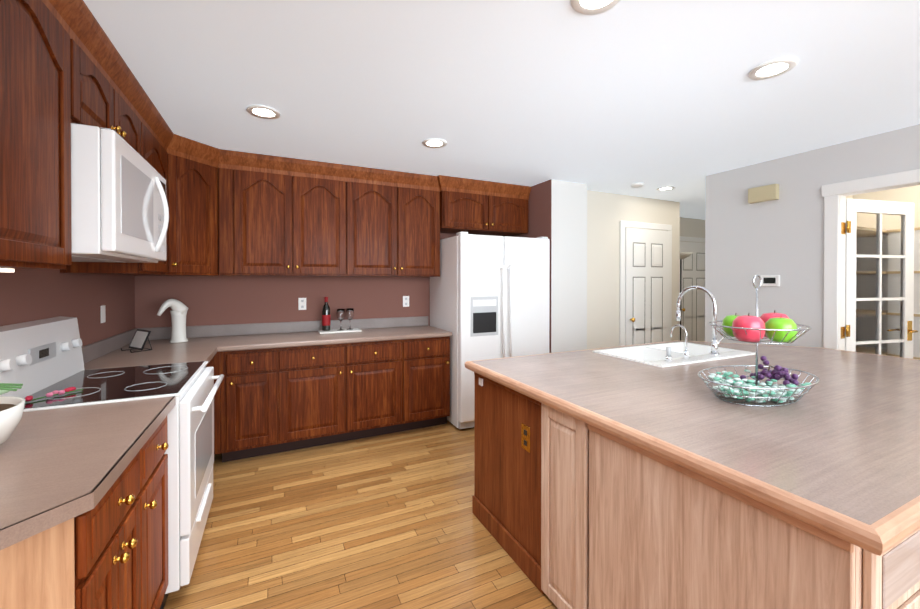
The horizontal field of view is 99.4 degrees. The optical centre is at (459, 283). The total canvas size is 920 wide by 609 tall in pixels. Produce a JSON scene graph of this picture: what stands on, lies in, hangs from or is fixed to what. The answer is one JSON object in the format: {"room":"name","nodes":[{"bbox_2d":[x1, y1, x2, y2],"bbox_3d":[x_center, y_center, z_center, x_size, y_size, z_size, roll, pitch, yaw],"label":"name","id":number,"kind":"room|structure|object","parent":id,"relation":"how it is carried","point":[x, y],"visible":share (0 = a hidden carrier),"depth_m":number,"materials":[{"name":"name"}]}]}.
{"room":"kitchen","nodes":[
{"label":"kitchen","id":0,"kind":"room"},
{"bbox_2d":[0,269,134,346],"bbox_3d":[-1.201,0.178,0.006,0.120,2.440,7.220,0,0,-26],"label":"wall","id":1,"kind":"structure","parent":0,"point":[27,295],"depth_m":2.21,"materials":[{"name":"brown paint"}]},
{"bbox_2d":[0,0,79,271],"bbox_3d":[-1.459,-0.494,1.089,0.348,0.890,0.631,0,0,-26],"label":"upper cabinet","id":2,"kind":"object","parent":1,"relation":"attached to","point":[63,66],"depth_m":1.23,"materials":[{"name":"brown wood"}]},
{"bbox_2d":[76,28,123,138],"bbox_3d":[-1.700,-0.777,1.591,0.348,0.330,0.485,0,0,-26],"label":"upper cabinet","id":3,"kind":"object","parent":1,"relation":"attached to","point":[99,96],"depth_m":1.64,"materials":[{"name":"brown wood"}]},
{"bbox_2d":[71,123,168,262],"bbox_3d":[-1.697,-0.355,1.794,0.524,0.488,0.838,0,0,-26],"label":"over-the-range microwave","id":4,"kind":"object","parent":3,"relation":"attached to","point":[119,208],"visible":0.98,"depth_m":1.52,"materials":[{"name":"white"}]},
{"bbox_2d":[100,305,105,322],"bbox_3d":[-2.363,0.203,2.582,0.005,0.115,0.070,0,0,-26],"label":"electrical outlet plate","id":5,"kind":"object","parent":1,"relation":"attached to","point":[102,308],"depth_m":2.58,"materials":[{"name":"white plastic"}]},
{"bbox_2d":[60,112,175,275],"bbox_3d":[-2.082,-0.503,2.441,0.390,0.890,0.658,0,0,-26],"label":"upper cabinet","id":6,"kind":"object","parent":1,"relation":"attached to","point":[159,150],"depth_m":2.57,"materials":[{"name":"brown wood"}]},
{"bbox_2d":[124,88,143,157],"bbox_3d":[-1.855,-0.780,1.915,0.348,0.330,0.485,0,0,-26],"label":"upper cabinet","id":7,"kind":"object","parent":1,"relation":"attached to","point":[133,118],"depth_m":2.09,"materials":[{"name":"brown wood"}]},
{"bbox_2d":[176,144,219,275],"bbox_3d":[-2.223,-0.507,2.998,0.617,0.890,0.685,0,0,-26],"label":"upper cabinet","id":8,"kind":"object","parent":1,"relation":"attached to","point":[197,169],"depth_m":2.97,"materials":[{"name":"brown wood"}]},
{"bbox_2d":[135,233,457,327],"bbox_3d":[-1.054,0.151,4.011,3.600,2.440,0.120,0,0,-26],"label":"wall","id":9,"kind":"structure","parent":0,"point":[216,300],"depth_m":3.62,"materials":[{"name":"brown paint"}]},
{"bbox_2d":[220,160,303,275],"bbox_3d":[-1.752,-0.509,3.382,0.664,0.890,0.399,0,0,-26],"label":"upper cabinet","id":10,"kind":"object","parent":9,"relation":"attached to","point":[262,207],"depth_m":3.25,"materials":[{"name":"brown wood"}]},
{"bbox_2d":[298,298,305,309],"bbox_3d":[-1.506,0.196,3.725,0.070,0.115,0.006,0,0,-26],"label":"electrical outlet plate","id":11,"kind":"object","parent":9,"relation":"attached to","point":[301,303],"depth_m":3.72,"materials":[{"name":"white plastic"}]},
{"bbox_2d":[304,172,355,276],"bbox_3d":[-1.314,-0.511,3.609,0.576,0.890,0.368,0,0,-26],"label":"upper cabinet","id":12,"kind":"object","parent":9,"relation":"attached to","point":[329,201],"depth_m":3.48,"materials":[{"name":"brown wood"}]},
{"bbox_2d":[352,176,407,276],"bbox_3d":[-0.894,-0.512,3.809,0.606,0.890,0.368,0,0,-26],"label":"upper cabinet","id":13,"kind":"object","parent":9,"relation":"attached to","point":[381,242],"depth_m":3.68,"materials":[{"name":"brown wood"}]},
{"bbox_2d":[403,296,408,306],"bbox_3d":[-0.576,0.193,4.170,0.070,0.115,0.006,0,0,-26],"label":"electrical outlet plate","id":14,"kind":"object","parent":9,"relation":"attached to","point":[405,298],"depth_m":4.17,"materials":[{"name":"white plastic"}]},
{"bbox_2d":[404,184,443,276],"bbox_3d":[-0.504,-0.513,3.996,0.511,0.890,0.368,0,0,-26],"label":"upper cabinet","id":15,"kind":"object","parent":9,"relation":"attached to","point":[422,228],"depth_m":3.86,"materials":[{"name":"brown wood"}]},
{"bbox_2d":[440,184,495,234],"bbox_3d":[0.005,-0.760,4.210,0.586,0.400,0.418,0,0,-26],"label":"upper cabinet","id":16,"kind":"object","parent":9,"relation":"attached to","point":[470,210],"depth_m":4.03,"materials":[{"name":"brown wood"}]},
{"bbox_2d":[488,192,528,235],"bbox_3d":[0.417,-0.761,4.407,0.580,0.400,0.418,0,0,-26],"label":"upper cabinet","id":17,"kind":"object","parent":9,"relation":"attached to","point":[511,209],"depth_m":4.26,"materials":[{"name":"brown wood"}]},
{"bbox_2d":[164,420,557,608],"bbox_3d":[2.474,1.434,2.204,9.000,0.100,8.000,0,0,-26],"label":"floor","id":18,"kind":"structure","parent":0,"point":[389,521],"depth_m":2.14,"materials":[{"name":"brown wood"}]},
{"bbox_2d":[16,496,107,608],"bbox_3d":[-1.055,0.959,0.571,0.621,0.870,0.585,0,0,-26],"label":"base cabinet","id":19,"kind":"object","parent":18,"relation":"on","point":[78,579],"depth_m":0.92,"materials":[{"name":"brown wood"}]},
{"bbox_2d":[0,316,223,608],"bbox_3d":[-1.612,0.781,1.886,0.749,1.210,0.764,0,0,-26],"label":"range","id":20,"kind":"object","parent":18,"relation":"on","point":[41,358],"visible":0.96,"depth_m":1.73,"materials":[{"name":"white metal"}]},
{"bbox_2d":[25,387,82,401],"bbox_3d":[-1.678,0.456,1.615,0.045,0.021,0.185,0,0,18],"label":"flower sprig","id":21,"kind":"object","parent":20,"relation":"on","point":[54,393],"visible":0.98,"depth_m":1.62,"materials":[{"name":"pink plant"}]},
{"bbox_2d":[108,440,155,608],"bbox_3d":[-1.264,0.957,1.007,0.621,0.870,0.483,0,0,-26],"label":"base cabinet","id":22,"kind":"object","parent":18,"relation":"on","point":[131,518],"depth_m":1.24,"materials":[{"name":"brown wood"}]},
{"bbox_2d":[0,396,175,608],"bbox_3d":[-1.201,0.501,0.898,0.643,0.038,1.363,0,0,-26],"label":"countertop","id":23,"kind":"structure","parent":22,"relation":"on","point":[57,465],"depth_m":1.00,"materials":[{"name":"beige laminate"}]},
{"bbox_2d":[0,383,24,443],"bbox_3d":[-1.420,0.382,1.067,0.310,0.196,0.310,0,0,-26],"label":"flower bowl","id":24,"kind":"object","parent":23,"relation":"on","point":[11,410],"visible":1,"depth_m":1.13,"materials":[{"name":"white ceramic"}]},
{"bbox_2d":[66,356,215,454],"bbox_3d":[-1.972,0.947,2.488,0.621,0.870,0.626,0,0,-26],"label":"base cabinet","id":25,"kind":"object","parent":18,"relation":"on","point":[213,364],"depth_m":2.91,"materials":[{"name":"brown wood"}]},
{"bbox_2d":[152,408,172,608],"bbox_3d":[-1.411,0.955,1.315,0.621,0.870,0.435,0,0,-26],"label":"base cabinet","id":26,"kind":"object","parent":18,"relation":"on","point":[160,441],"depth_m":1.54,"materials":[{"name":"brown wood"}]},
{"bbox_2d":[216,344,287,461],"bbox_3d":[-1.742,0.941,3.273,0.519,0.870,0.621,0,0,-26],"label":"base cabinet","id":27,"kind":"object","parent":18,"relation":"on","point":[254,384],"depth_m":3.01,"materials":[{"name":"brown wood"}]},
{"bbox_2d":[84,336,223,369],"bbox_3d":[-2.093,0.489,2.763,0.642,0.038,1.232,0,0,-26],"label":"countertop","id":28,"kind":"structure","parent":27,"relation":"on","point":[197,348],"depth_m":2.58,"materials":[{"name":"beige laminate"}]},
{"bbox_2d":[121,329,151,352],"bbox_3d":[-2.252,0.399,2.717,0.200,0.140,0.128,0,0,29],"label":"tablet stand","id":29,"kind":"object","parent":28,"relation":"on","point":[139,340],"visible":0.98,"depth_m":2.72,"materials":[{"name":"black plastic"}]},
{"bbox_2d":[157,299,187,342],"bbox_3d":[-2.257,0.293,3.077,0.186,0.347,0.174,0,0,-26],"label":"towel holder","id":30,"kind":"object","parent":28,"relation":"on","point":[178,311],"visible":1,"depth_m":3.07,"materials":[{"name":"white ceramic"}]},
{"bbox_2d":[288,336,411,450],"bbox_3d":[-1.110,0.939,3.575,1.156,0.870,0.621,0,0,-26],"label":"base cabinet","id":31,"kind":"object","parent":18,"relation":"on","point":[345,390],"depth_m":3.32,"materials":[{"name":"brown wood"}]},
{"bbox_2d":[216,324,451,347],"bbox_3d":[-1.078,0.483,3.589,1.903,0.038,0.617,0,0,-26],"label":"countertop","id":32,"kind":"structure","parent":31,"relation":"on","point":[262,339],"depth_m":3.42,"materials":[{"name":"beige laminate"}]},
{"bbox_2d":[318,297,361,333],"bbox_3d":[-1.147,0.295,3.718,0.380,0.334,0.190,0,0,-26],"label":"wine set","id":33,"kind":"object","parent":32,"relation":"on","point":[326,321],"visible":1,"depth_m":3.67,"materials":[{"name":"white glass"}]},
{"bbox_2d":[412,336,449,429],"bbox_3d":[-0.465,0.937,3.883,0.546,0.870,0.621,0,0,-26],"label":"base cabinet","id":34,"kind":"object","parent":18,"relation":"on","point":[430,354],"depth_m":3.65,"materials":[{"name":"brown wood"}]},
{"bbox_2d":[430,232,549,428],"bbox_3d":[0.310,0.446,4.115,1.020,1.850,0.852,0,0,-26],"label":"refrigerator","id":35,"kind":"object","parent":18,"relation":"on","point":[489,296],"visible":0.62,"depth_m":3.73,"materials":[{"name":"white metal"}]},
{"bbox_2d":[472,376,919,608],"bbox_3d":[1.573,0.951,2.088,2.492,0.868,1.759,0,0,-26],"label":"kitchen island","id":36,"kind":"object","parent":18,"relation":"on","point":[643,476],"depth_m":1.30,"materials":[{"name":"brown wood"}]},
{"bbox_2d":[465,341,919,563],"bbox_3d":[1.578,0.493,2.113,2.574,0.056,1.804,0,0,-26],"label":"island countertop","id":37,"kind":"structure","parent":36,"relation":"on","point":[841,462],"depth_m":1.34,"materials":[{"name":"beige laminate"}]},
{"bbox_2d":[597,340,740,363],"bbox_3d":[1.444,0.566,2.637,0.878,0.210,0.478,0,0,-26],"label":"sink","id":38,"kind":"object","parent":37,"relation":"in","point":[655,352],"depth_m":2.79,"materials":[{"name":"white ceramic"}]},
{"bbox_2d":[665,285,723,361],"bbox_3d":[1.427,0.238,2.537,0.560,0.447,0.299,0,0,-26],"label":"faucet","id":39,"kind":"object","parent":37,"relation":"on","point":[714,348],"visible":0.98,"depth_m":2.50,"materials":[{"name":"silver metal"}]},
{"bbox_2d":[698,275,818,406],"bbox_3d":[1.252,0.220,1.645,0.556,0.512,0.356,0,0,-26],"label":"fruit basket","id":40,"kind":"object","parent":37,"relation":"on","point":[778,328],"visible":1,"depth_m":1.57,"materials":[{"name":"silver metal"}]},
{"bbox_2d":[913,227,919,359],"bbox_3d":[4.192,0.460,2.800,0.370,1.840,2.185,0,0,-26],"label":"shelf","id":41,"kind":"object","parent":18,"relation":"on","point":[916,345],"depth_m":3.22,"materials":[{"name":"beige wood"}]},
{"bbox_2d":[83,0,919,219],"bbox_3d":[2.474,-1.106,2.187,9.000,0.100,8.000,0,0,-26],"label":"ceiling","id":42,"kind":"structure","parent":0,"point":[621,96],"depth_m":2.04,"materials":[{"name":"white paint"}]},
{"bbox_2d":[246,105,280,118],"bbox_3d":[-1.208,-1.052,2.400,0.192,0.012,0.192,0,0,-26],"label":"recessed light","id":43,"kind":"object","parent":42,"relation":"in","point":[262,111],"visible":1,"depth_m":2.39,"materials":[{"name":"white"}]},
{"bbox_2d":[422,138,446,147],"bbox_3d":[-0.192,-1.055,2.941,0.192,0.012,0.192,0,0,-26],"label":"recessed light","id":44,"kind":"object","parent":42,"relation":"in","point":[434,143],"visible":1,"depth_m":2.93,"materials":[{"name":"white"}]},
{"bbox_2d":[570,0,620,14],"bbox_3d":[0.501,-1.045,1.421,0.192,0.012,0.192,0,0,-26],"label":"recessed light","id":45,"kind":"object","parent":42,"relation":"in","point":[589,7],"visible":0.96,"depth_m":1.47,"materials":[{"name":"white"}]},
{"bbox_2d":[631,182,643,187],"bbox_3d":[1.905,-1.052,4.188,0.130,0.035,0.130,0,0,-26],"label":"smoke detector","id":46,"kind":"object","parent":42,"relation":"attached to","point":[637,185],"visible":1,"depth_m":4.15,"materials":[{"name":"white plastic"}]},
{"bbox_2d":[656,186,674,190],"bbox_3d":[2.311,-1.065,4.382,0.192,0.012,0.192,0,0,-26],"label":"recessed light","id":47,"kind":"object","parent":42,"relation":"in","point":[665,188],"visible":1,"depth_m":4.38,"materials":[{"name":"white"}]},
{"bbox_2d":[748,58,797,79],"bbox_3d":[1.530,-1.048,1.913,0.192,0.012,0.192,0,0,-26],"label":"recessed light","id":48,"kind":"object","parent":42,"relation":"in","point":[772,68],"visible":0.98,"depth_m":1.90,"materials":[{"name":"white"}]},
{"bbox_2d":[510,179,586,352],"bbox_3d":[0.963,0.148,4.527,0.494,2.440,0.930,0,0,-26],"label":"wall","id":49,"kind":"structure","parent":0,"point":[557,213],"depth_m":4.11,"materials":[{"name":"white paint"}]},
{"bbox_2d":[587,190,679,348],"bbox_3d":[2.076,0.146,4.836,1.800,2.440,0.132,0,0,-26],"label":"wall","id":50,"kind":"structure","parent":0,"point":[607,212],"depth_m":4.64,"materials":[{"name":"beige paint"}]},
{"bbox_2d":[619,220,671,345],"bbox_3d":[2.355,0.304,4.856,0.920,2.123,0.094,0,0,-26],"label":"hall door","id":51,"kind":"structure","parent":50,"relation":"in","point":[645,284],"depth_m":4.85,"materials":[{"name":"white wood"}]},
{"bbox_2d":[680,217,704,242],"bbox_3d":[3.767,0.135,6.538,2.920,2.440,0.120,0,0,-26],"label":"wall","id":52,"kind":"structure","parent":0,"point":[690,227],"depth_m":6.52,"materials":[{"name":"beige paint"}]},
{"bbox_2d":[679,236,704,341],"bbox_3d":[3.913,0.293,6.488,0.960,2.123,0.094,0,0,-26],"label":"hall door","id":53,"kind":"structure","parent":52,"relation":"in","point":[693,305],"depth_m":6.49,"materials":[{"name":"white wood"}]},
{"bbox_2d":[705,124,919,347],"bbox_3d":[3.676,0.169,1.407,0.111,2.440,5.540,0,0,-26],"label":"wall","id":54,"kind":"structure","parent":0,"point":[782,236],"depth_m":3.28,"materials":[{"name":"white paint"}]},
{"bbox_2d":[748,184,778,203],"bbox_3d":[2.641,-0.779,3.400,0.052,0.130,0.220,0,0,-26],"label":"door chime","id":55,"kind":"object","parent":54,"relation":"attached to","point":[763,193],"visible":1,"depth_m":3.37,"materials":[{"name":"beige plastic"}]},
{"bbox_2d":[761,275,779,285],"bbox_3d":[2.676,-0.022,3.366,0.023,0.095,0.140,0,0,-26],"label":"thermostat","id":56,"kind":"object","parent":54,"relation":"attached to","point":[770,280],"visible":0.9,"depth_m":3.35,"materials":[{"name":"white plastic"}]},
{"bbox_2d":[822,169,919,349],"bbox_3d":[3.216,0.312,2.357,0.121,2.140,1.590,0,0,-26],"label":"door frame","id":57,"kind":"structure","parent":54,"relation":"attached to","point":[834,195],"depth_m":2.98,"materials":[{"name":"white painted wood"}]},
{"bbox_2d":[845,198,917,358],"bbox_3d":[3.339,0.356,3.089,0.738,2.020,0.228,0,0,-26],"label":"french door","id":58,"kind":"structure","parent":54,"relation":"in","point":[879,279],"depth_m":3.10,"materials":[{"name":"white wood"}]},
{"bbox_2d":[853,185,919,227],"bbox_3d":[4.431,0.159,2.854,0.100,2.440,2.300,0,0,-26],"label":"wall","id":59,"kind":"structure","parent":0,"point":[911,194],"depth_m":3.56,"materials":[{"name":"beige paint"}]}
]}

